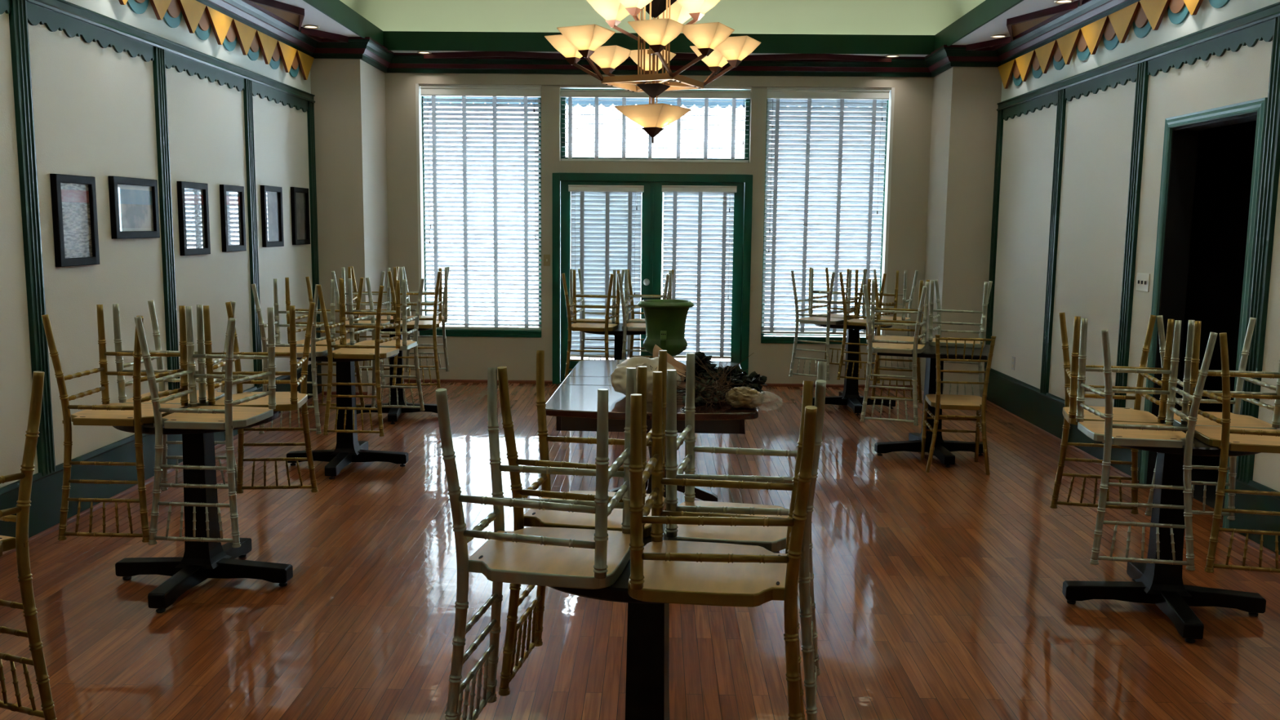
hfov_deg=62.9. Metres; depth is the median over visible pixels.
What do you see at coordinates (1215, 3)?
board
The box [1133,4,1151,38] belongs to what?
board
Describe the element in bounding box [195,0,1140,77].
trim
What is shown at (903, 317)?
chair
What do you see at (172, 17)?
board
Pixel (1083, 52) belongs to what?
board
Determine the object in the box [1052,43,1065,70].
board
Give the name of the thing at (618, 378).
seashell
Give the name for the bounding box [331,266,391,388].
chair
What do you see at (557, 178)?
trim
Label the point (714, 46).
chandelier
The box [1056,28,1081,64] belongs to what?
board
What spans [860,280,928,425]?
chair
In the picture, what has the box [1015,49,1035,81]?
board
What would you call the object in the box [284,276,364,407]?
chair
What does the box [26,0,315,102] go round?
trim
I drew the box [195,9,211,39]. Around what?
board
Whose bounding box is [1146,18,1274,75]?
trim
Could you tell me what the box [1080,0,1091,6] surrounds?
trim
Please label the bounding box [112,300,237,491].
chair
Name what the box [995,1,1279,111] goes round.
trim
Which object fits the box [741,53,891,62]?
trim
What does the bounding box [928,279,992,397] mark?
chair
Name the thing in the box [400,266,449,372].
chair
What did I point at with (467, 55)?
trim
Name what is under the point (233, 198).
print
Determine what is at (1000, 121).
trim
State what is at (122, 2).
board
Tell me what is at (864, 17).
ceiling
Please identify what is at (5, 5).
trim
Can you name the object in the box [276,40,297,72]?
board
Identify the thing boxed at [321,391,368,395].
baseboard
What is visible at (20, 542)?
chair
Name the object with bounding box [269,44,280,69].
board
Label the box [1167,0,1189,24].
board
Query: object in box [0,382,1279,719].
floor
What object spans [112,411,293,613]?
pedestal table
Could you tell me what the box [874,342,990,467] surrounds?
pedestal table
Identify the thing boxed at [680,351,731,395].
artificial plant
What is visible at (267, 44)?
board
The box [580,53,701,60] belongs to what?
trim
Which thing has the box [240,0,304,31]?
trim
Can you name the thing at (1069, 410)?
chair
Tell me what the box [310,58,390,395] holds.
wall
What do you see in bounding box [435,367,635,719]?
chair
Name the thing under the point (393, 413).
pedestal table
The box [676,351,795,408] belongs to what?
plant
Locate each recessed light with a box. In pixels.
[302,24,319,28]
[417,50,431,53]
[884,54,899,57]
[990,34,1007,38]
[1053,0,1074,4]
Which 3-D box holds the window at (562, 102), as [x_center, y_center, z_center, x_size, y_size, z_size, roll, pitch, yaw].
[0.149,-2.317,10.336,1.860,0.725,0.050,1,7,1]
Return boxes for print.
[60,182,92,257]
[117,183,153,231]
[184,188,205,248]
[226,191,241,245]
[266,191,279,241]
[295,192,306,239]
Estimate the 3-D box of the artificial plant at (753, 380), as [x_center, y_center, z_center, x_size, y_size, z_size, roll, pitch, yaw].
[0.460,0.104,5.120,0.344,0.153,0.214,4,8,24]
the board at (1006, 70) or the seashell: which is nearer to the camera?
the seashell
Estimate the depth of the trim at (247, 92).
8.00 m
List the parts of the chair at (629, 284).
leg, post, seat, rail, post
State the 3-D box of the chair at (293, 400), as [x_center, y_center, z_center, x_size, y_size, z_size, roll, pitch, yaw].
[-1.710,0.200,4.759,0.408,0.925,0.419,0,7,-6]
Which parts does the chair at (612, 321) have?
leg, post, seat, rail, rail, rail, leg, post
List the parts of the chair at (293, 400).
leg, post, seat, rail, rail, rail, rail, leg, post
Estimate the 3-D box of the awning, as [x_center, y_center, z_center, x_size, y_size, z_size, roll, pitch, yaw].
[0.206,-3.027,10.860,5.600,0.688,1.092,1,7,1]
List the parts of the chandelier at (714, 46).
lamp shade, lamp shade, arm, arm, lamp shade, lamp shade, arm, lamp shade, arm, ring frame, lamp shade, lamp shade, lamp shade, arm, lamp shade, arm, arm, lamp shade, lamp shade, lamp shade, arm, arm, lamp shade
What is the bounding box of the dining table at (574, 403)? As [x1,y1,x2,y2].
[545,360,758,511]
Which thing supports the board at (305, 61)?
attached to the wall at (94, 106)
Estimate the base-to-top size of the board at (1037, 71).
0.225 m
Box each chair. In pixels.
[0,371,57,719]
[41,304,188,542]
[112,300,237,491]
[133,306,275,547]
[203,302,318,493]
[251,278,335,434]
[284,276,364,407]
[316,279,400,436]
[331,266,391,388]
[347,266,399,372]
[347,277,424,410]
[387,267,442,387]
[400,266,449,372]
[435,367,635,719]
[497,350,666,696]
[561,269,619,378]
[568,268,624,359]
[617,270,671,359]
[625,269,674,358]
[627,371,817,719]
[663,352,826,719]
[788,267,851,380]
[808,267,866,368]
[836,269,898,383]
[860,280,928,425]
[862,269,918,369]
[865,278,929,403]
[920,334,995,475]
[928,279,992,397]
[1049,311,1173,514]
[1075,317,1217,570]
[1145,315,1279,519]
[1188,320,1279,573]
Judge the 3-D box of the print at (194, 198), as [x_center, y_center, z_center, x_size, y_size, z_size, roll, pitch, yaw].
[-2.988,-0.945,7.002,0.010,0.404,0.326,1,7,1]
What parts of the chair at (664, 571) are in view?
leg, leg, seat, post, post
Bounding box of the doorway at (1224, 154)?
[1177,120,1256,508]
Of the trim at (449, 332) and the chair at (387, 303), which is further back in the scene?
the trim at (449, 332)
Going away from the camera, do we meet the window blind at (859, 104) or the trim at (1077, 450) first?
the trim at (1077, 450)
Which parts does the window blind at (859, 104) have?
pull cord, pull cord, rail, pull cord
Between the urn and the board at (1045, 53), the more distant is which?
the board at (1045, 53)
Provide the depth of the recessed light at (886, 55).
9.87 m
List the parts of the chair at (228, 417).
post, leg, rail, rail, rail, rail, seat, post, leg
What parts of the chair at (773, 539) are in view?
leg, leg, seat, post, rail, rail, post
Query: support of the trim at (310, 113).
attached to the wall at (94, 106)
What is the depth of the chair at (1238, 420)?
4.49 m
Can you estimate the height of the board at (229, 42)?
0.225 m
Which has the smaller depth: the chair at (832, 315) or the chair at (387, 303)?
the chair at (387, 303)
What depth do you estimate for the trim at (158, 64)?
6.59 m
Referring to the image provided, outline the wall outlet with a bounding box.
[1011,355,1015,370]
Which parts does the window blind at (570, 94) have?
rail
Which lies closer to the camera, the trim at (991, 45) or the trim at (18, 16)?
the trim at (18, 16)
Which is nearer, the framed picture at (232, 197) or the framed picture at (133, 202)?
the framed picture at (133, 202)
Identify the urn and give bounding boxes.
[637,298,693,356]
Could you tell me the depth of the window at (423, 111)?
10.44 m
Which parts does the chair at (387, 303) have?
post, leg, rail, seat, post, leg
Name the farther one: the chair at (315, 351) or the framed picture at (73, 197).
the chair at (315, 351)
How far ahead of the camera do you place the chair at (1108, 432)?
4.03 m
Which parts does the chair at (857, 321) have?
post, leg, rail, rail, rail, rail, seat, post, leg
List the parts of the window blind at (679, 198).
rail, pull cord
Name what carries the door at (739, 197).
in the wall at (469, 357)
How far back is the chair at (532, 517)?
2.87 m
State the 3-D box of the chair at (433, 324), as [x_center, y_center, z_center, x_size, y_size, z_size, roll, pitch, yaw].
[-1.780,-0.265,8.361,0.408,0.925,0.419,0,7,-8]
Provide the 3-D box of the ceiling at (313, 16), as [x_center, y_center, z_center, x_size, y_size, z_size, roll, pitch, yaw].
[0.058,-2.063,3.259,6.197,0.040,13.793,1,7,1]
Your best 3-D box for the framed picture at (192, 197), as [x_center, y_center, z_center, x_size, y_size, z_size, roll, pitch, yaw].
[-2.981,-0.944,7.002,0.032,0.480,0.402,1,7,1]
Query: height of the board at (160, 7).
0.219 m
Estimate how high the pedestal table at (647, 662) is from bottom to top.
0.766 m
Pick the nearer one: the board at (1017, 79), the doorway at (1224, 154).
the doorway at (1224, 154)
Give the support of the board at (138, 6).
attached to the wall at (94, 106)
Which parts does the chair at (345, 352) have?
post, leg, rail, rail, rail, rail, seat, post, leg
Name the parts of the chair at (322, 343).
leg, post, seat, rail, rail, rail, rail, leg, post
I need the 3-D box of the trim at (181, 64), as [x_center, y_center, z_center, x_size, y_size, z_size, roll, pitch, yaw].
[-2.974,-1.970,7.190,0.014,0.108,1.302,1,7,1]
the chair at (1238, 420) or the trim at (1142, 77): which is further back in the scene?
the trim at (1142, 77)
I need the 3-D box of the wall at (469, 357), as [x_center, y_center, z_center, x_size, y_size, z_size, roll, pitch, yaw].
[0.164,-1.697,10.360,6.497,3.900,0.200,1,7,1]
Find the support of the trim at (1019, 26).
attached to the wall at (1099, 126)
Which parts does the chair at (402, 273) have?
leg, post, seat, rail, rail, rail, rail, post, leg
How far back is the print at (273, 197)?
8.44 m
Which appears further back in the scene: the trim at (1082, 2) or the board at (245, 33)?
the board at (245, 33)
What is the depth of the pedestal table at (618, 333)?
8.50 m
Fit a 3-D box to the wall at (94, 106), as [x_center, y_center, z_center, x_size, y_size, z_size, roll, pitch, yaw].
[-3.130,-0.833,3.397,0.150,3.900,13.943,1,7,1]
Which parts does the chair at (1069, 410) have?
post, leg, rail, rail, rail, rail, seat, post, leg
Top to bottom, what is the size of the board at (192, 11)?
0.219 m
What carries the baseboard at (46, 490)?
attached to the wall at (94, 106)
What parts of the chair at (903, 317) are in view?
leg, post, seat, rail, leg, post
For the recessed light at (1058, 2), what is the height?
0.009 m
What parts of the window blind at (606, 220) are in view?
pull cord, rail, pull cord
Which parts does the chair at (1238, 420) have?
post, leg, rail, rail, rail, seat, post, leg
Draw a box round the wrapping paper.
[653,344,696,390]
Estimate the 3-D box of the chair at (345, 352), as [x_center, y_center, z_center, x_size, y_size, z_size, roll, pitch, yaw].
[-1.723,-0.024,6.493,0.408,0.925,0.419,1,7,3]
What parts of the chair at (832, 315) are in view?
leg, post, seat, rail, rail, rail, rail, leg, post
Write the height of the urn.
0.385 m
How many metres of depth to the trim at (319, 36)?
8.99 m
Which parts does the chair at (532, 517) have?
post, rail, rail, rail, post, seat, leg, leg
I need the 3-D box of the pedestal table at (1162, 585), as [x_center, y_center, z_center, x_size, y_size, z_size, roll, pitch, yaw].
[2.210,0.674,4.385,0.669,0.766,0.669,-4,9,-32]
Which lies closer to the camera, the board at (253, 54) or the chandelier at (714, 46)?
the chandelier at (714, 46)
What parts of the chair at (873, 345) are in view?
post, leg, rail, rail, rail, rail, seat, post, leg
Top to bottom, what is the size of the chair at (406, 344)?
0.925 m
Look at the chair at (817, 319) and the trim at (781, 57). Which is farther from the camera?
the trim at (781, 57)
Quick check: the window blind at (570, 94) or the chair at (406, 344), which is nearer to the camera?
the chair at (406, 344)
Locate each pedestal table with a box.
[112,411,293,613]
[286,349,408,479]
[355,320,437,424]
[548,524,779,719]
[582,323,645,359]
[812,323,895,415]
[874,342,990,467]
[1062,417,1266,643]
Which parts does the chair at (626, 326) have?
post, leg, seat, rail, post, leg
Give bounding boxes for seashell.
[610,355,681,401]
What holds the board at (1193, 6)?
attached to the wall at (1099, 126)
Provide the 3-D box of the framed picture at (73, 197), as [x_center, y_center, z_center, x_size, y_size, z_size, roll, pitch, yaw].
[-3.006,-0.742,5.578,0.032,0.476,0.380,1,7,1]
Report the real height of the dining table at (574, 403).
0.760 m
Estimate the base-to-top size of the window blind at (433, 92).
2.370 m
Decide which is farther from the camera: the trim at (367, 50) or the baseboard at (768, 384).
the baseboard at (768, 384)
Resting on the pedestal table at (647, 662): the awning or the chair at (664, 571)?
the chair at (664, 571)
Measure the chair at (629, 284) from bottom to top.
0.925 m
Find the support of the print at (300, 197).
attached to the framed picture at (300, 198)
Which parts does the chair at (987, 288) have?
leg, post, seat, rail, rail, leg, post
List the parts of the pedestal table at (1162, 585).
arm, arm, arm, arm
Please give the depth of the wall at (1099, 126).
7.35 m
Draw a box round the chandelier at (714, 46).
[544,0,760,142]
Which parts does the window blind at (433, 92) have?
pull cord, pull cord, rail, pull cord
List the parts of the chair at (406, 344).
leg, post, seat, rail, rail, rail, rail, leg, post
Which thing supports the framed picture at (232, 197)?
attached to the wall at (94, 106)
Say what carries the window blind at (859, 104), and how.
attached to the window at (884, 177)
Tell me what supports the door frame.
attached to the wall at (469, 357)
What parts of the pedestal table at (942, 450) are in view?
arm, arm, arm, arm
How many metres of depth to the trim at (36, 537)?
5.82 m
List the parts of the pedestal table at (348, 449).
arm, arm, arm, arm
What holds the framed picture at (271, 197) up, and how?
attached to the wall at (94, 106)
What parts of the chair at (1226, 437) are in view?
leg, post, seat, rail, rail, rail, rail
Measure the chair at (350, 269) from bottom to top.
0.925 m
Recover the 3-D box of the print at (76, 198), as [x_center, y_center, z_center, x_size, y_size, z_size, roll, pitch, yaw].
[-3.013,-0.742,5.578,0.010,0.400,0.304,1,7,1]
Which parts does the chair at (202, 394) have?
leg, post, seat, rail, rail, leg, post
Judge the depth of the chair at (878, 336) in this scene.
7.72 m
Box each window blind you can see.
[420,86,541,329]
[560,89,751,162]
[568,184,644,357]
[662,185,737,358]
[760,89,889,334]
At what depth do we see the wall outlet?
9.01 m
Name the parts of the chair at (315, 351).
post, leg, seat, rail, post, leg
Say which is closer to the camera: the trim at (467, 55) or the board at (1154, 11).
the board at (1154, 11)
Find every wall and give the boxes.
[0,0,312,488]
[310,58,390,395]
[384,72,933,385]
[920,66,1001,395]
[991,0,1279,492]
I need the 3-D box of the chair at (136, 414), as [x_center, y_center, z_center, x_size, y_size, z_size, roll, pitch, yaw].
[-2.150,0.247,4.360,0.408,0.925,0.419,1,7,2]
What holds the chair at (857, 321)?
on the pedestal table at (850, 397)
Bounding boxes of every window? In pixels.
[422,96,541,327]
[560,88,750,159]
[760,100,888,336]
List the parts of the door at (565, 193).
knob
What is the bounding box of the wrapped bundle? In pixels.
[724,386,764,408]
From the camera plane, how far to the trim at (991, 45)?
9.08 m
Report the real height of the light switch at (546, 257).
0.114 m
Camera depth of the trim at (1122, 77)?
7.25 m
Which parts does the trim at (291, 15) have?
infill panel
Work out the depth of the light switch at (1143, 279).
6.62 m
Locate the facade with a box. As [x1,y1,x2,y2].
[424,102,884,292]
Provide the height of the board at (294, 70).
0.225 m
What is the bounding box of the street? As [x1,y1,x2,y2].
[426,289,871,360]
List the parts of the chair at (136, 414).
post, rail, rail, leg, rail, rail, seat, post, leg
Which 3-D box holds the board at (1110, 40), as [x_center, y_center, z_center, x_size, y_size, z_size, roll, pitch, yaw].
[3.207,-2.224,7.115,0.024,0.225,0.310,1,7,1]
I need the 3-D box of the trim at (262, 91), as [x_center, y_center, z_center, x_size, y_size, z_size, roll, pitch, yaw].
[-2.950,-2.152,8.606,0.014,0.108,1.322,1,7,1]
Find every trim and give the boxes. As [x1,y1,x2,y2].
[0,0,11,14]
[0,392,322,558]
[8,0,55,475]
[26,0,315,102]
[26,1,155,62]
[152,46,180,390]
[164,50,244,91]
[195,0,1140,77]
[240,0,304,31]
[243,78,262,388]
[252,81,308,112]
[301,26,348,42]
[302,0,1023,54]
[306,101,321,363]
[415,83,894,334]
[419,328,541,337]
[423,51,565,59]
[552,173,752,383]
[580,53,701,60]
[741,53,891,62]
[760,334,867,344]
[965,36,1010,50]
[984,109,1003,368]
[986,399,1138,483]
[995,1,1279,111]
[1002,91,1057,120]
[1006,0,1078,41]
[1040,88,1066,395]
[1064,64,1137,101]
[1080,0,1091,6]
[1113,61,1148,408]
[1139,97,1267,528]
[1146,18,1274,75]
[1225,531,1279,561]
[1235,16,1279,483]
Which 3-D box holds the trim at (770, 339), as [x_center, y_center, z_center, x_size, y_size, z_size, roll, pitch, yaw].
[1.821,-0.203,10.478,1.229,0.070,0.150,1,7,1]
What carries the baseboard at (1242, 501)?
attached to the wall at (1099, 126)
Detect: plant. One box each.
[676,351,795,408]
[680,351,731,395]
[703,364,767,395]
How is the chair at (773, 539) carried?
on the pedestal table at (647, 662)
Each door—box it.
[560,181,650,381]
[652,182,744,364]
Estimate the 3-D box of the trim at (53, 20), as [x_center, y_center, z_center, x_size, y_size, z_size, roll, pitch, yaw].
[-2.999,-1.787,5.771,0.014,0.108,1.327,1,7,1]
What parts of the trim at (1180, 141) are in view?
casing, head casing, casing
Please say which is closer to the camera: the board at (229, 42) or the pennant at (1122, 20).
the pennant at (1122, 20)
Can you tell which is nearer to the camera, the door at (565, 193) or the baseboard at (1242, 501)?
the baseboard at (1242, 501)
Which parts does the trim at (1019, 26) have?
infill panel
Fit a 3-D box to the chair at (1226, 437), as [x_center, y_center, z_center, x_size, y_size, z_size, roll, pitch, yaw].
[2.382,0.331,4.070,0.408,0.925,0.419,2,8,13]
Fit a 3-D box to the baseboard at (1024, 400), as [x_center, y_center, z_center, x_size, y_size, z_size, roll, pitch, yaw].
[3.191,0.421,8.188,0.024,0.317,3.200,1,7,1]
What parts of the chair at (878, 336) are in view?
leg, post, seat, rail, rail, rail, rail, leg, post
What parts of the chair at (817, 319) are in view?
post, rail, rail, rail, rail, leg, seat, post, leg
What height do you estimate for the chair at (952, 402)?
0.913 m
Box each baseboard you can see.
[0,362,321,537]
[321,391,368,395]
[404,378,552,383]
[751,383,917,388]
[983,368,1142,484]
[1228,477,1279,555]
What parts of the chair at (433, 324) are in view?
post, leg, rail, rail, rail, seat, rail, post, leg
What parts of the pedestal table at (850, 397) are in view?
arm, arm, arm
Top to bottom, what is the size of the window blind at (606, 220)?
1.697 m
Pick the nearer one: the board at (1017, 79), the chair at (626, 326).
the chair at (626, 326)
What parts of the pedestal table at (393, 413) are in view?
arm, arm, arm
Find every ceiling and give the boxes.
[275,0,1077,57]
[339,0,985,35]
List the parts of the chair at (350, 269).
leg, post, rail, rail, seat, post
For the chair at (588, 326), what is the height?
0.925 m
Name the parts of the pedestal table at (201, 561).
arm, arm, arm, arm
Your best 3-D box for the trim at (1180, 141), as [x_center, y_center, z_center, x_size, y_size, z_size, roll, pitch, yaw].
[3.241,-0.272,5.958,0.172,2.262,1.051,1,7,1]
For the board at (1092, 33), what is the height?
0.219 m
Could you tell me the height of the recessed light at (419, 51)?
0.009 m
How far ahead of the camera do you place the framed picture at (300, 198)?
9.07 m
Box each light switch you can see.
[543,254,550,266]
[1136,272,1150,292]
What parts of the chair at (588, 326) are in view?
post, leg, rail, rail, seat, post, leg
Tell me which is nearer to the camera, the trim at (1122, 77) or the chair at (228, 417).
the chair at (228, 417)
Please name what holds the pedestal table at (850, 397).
on the floor
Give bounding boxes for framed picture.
[49,173,99,266]
[108,176,159,239]
[176,181,210,255]
[219,184,246,252]
[260,185,284,247]
[290,186,310,244]
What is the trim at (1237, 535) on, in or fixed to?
attached to the wall at (1099, 126)
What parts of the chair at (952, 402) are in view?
leg, post, seat, rail, rail, rail, rail, leg, post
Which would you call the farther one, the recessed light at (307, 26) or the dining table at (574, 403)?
the recessed light at (307, 26)
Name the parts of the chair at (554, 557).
post, rail, rail, rail, rail, post, seat, leg, leg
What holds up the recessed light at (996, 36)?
in the ceiling at (313, 16)
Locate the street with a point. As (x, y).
(458, 291)
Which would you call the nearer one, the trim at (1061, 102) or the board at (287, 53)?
the trim at (1061, 102)
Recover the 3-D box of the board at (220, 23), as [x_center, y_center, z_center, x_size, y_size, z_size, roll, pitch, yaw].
[-2.938,-2.316,7.315,0.022,0.219,0.440,1,7,1]
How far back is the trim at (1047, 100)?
8.63 m
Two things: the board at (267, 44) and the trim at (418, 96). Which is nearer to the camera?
the board at (267, 44)
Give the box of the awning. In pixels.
[424,97,881,108]
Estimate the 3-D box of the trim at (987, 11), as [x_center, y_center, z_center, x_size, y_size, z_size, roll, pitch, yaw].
[0.058,-2.147,3.484,5.166,0.172,12.660,1,7,1]
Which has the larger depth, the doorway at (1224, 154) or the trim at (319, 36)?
the trim at (319, 36)
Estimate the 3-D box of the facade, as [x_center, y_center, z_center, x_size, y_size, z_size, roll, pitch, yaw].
[0.800,-5.215,28.004,44.600,6.620,3.100,1,7,1]
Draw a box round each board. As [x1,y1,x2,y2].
[118,0,128,4]
[126,0,148,13]
[149,0,171,20]
[163,0,182,27]
[177,0,206,33]
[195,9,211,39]
[204,5,232,44]
[222,22,237,51]
[231,18,256,55]
[247,34,260,60]
[255,30,277,64]
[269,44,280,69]
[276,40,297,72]
[288,53,299,76]
[295,49,314,79]
[997,58,1016,88]
[1012,63,1022,85]
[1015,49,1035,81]
[1031,53,1042,78]
[1035,40,1057,73]
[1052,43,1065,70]
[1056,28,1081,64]
[1075,31,1090,60]
[1080,15,1109,54]
[1102,19,1119,49]
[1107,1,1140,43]
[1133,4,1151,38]
[1139,0,1170,30]
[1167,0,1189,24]
[1183,0,1203,15]
[1208,0,1230,8]
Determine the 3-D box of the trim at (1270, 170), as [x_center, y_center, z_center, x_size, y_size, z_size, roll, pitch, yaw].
[3.157,-0.534,5.305,0.026,2.348,0.115,1,7,1]
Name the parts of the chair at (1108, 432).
leg, post, seat, rail, rail, rail, rail, leg, post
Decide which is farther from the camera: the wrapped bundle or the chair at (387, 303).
the chair at (387, 303)
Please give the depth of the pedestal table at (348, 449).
6.81 m
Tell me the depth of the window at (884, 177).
10.42 m
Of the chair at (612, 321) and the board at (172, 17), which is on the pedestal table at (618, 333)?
the chair at (612, 321)
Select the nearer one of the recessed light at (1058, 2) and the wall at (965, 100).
the recessed light at (1058, 2)
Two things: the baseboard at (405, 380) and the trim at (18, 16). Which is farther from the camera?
the baseboard at (405, 380)
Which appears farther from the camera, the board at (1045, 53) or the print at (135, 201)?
the board at (1045, 53)

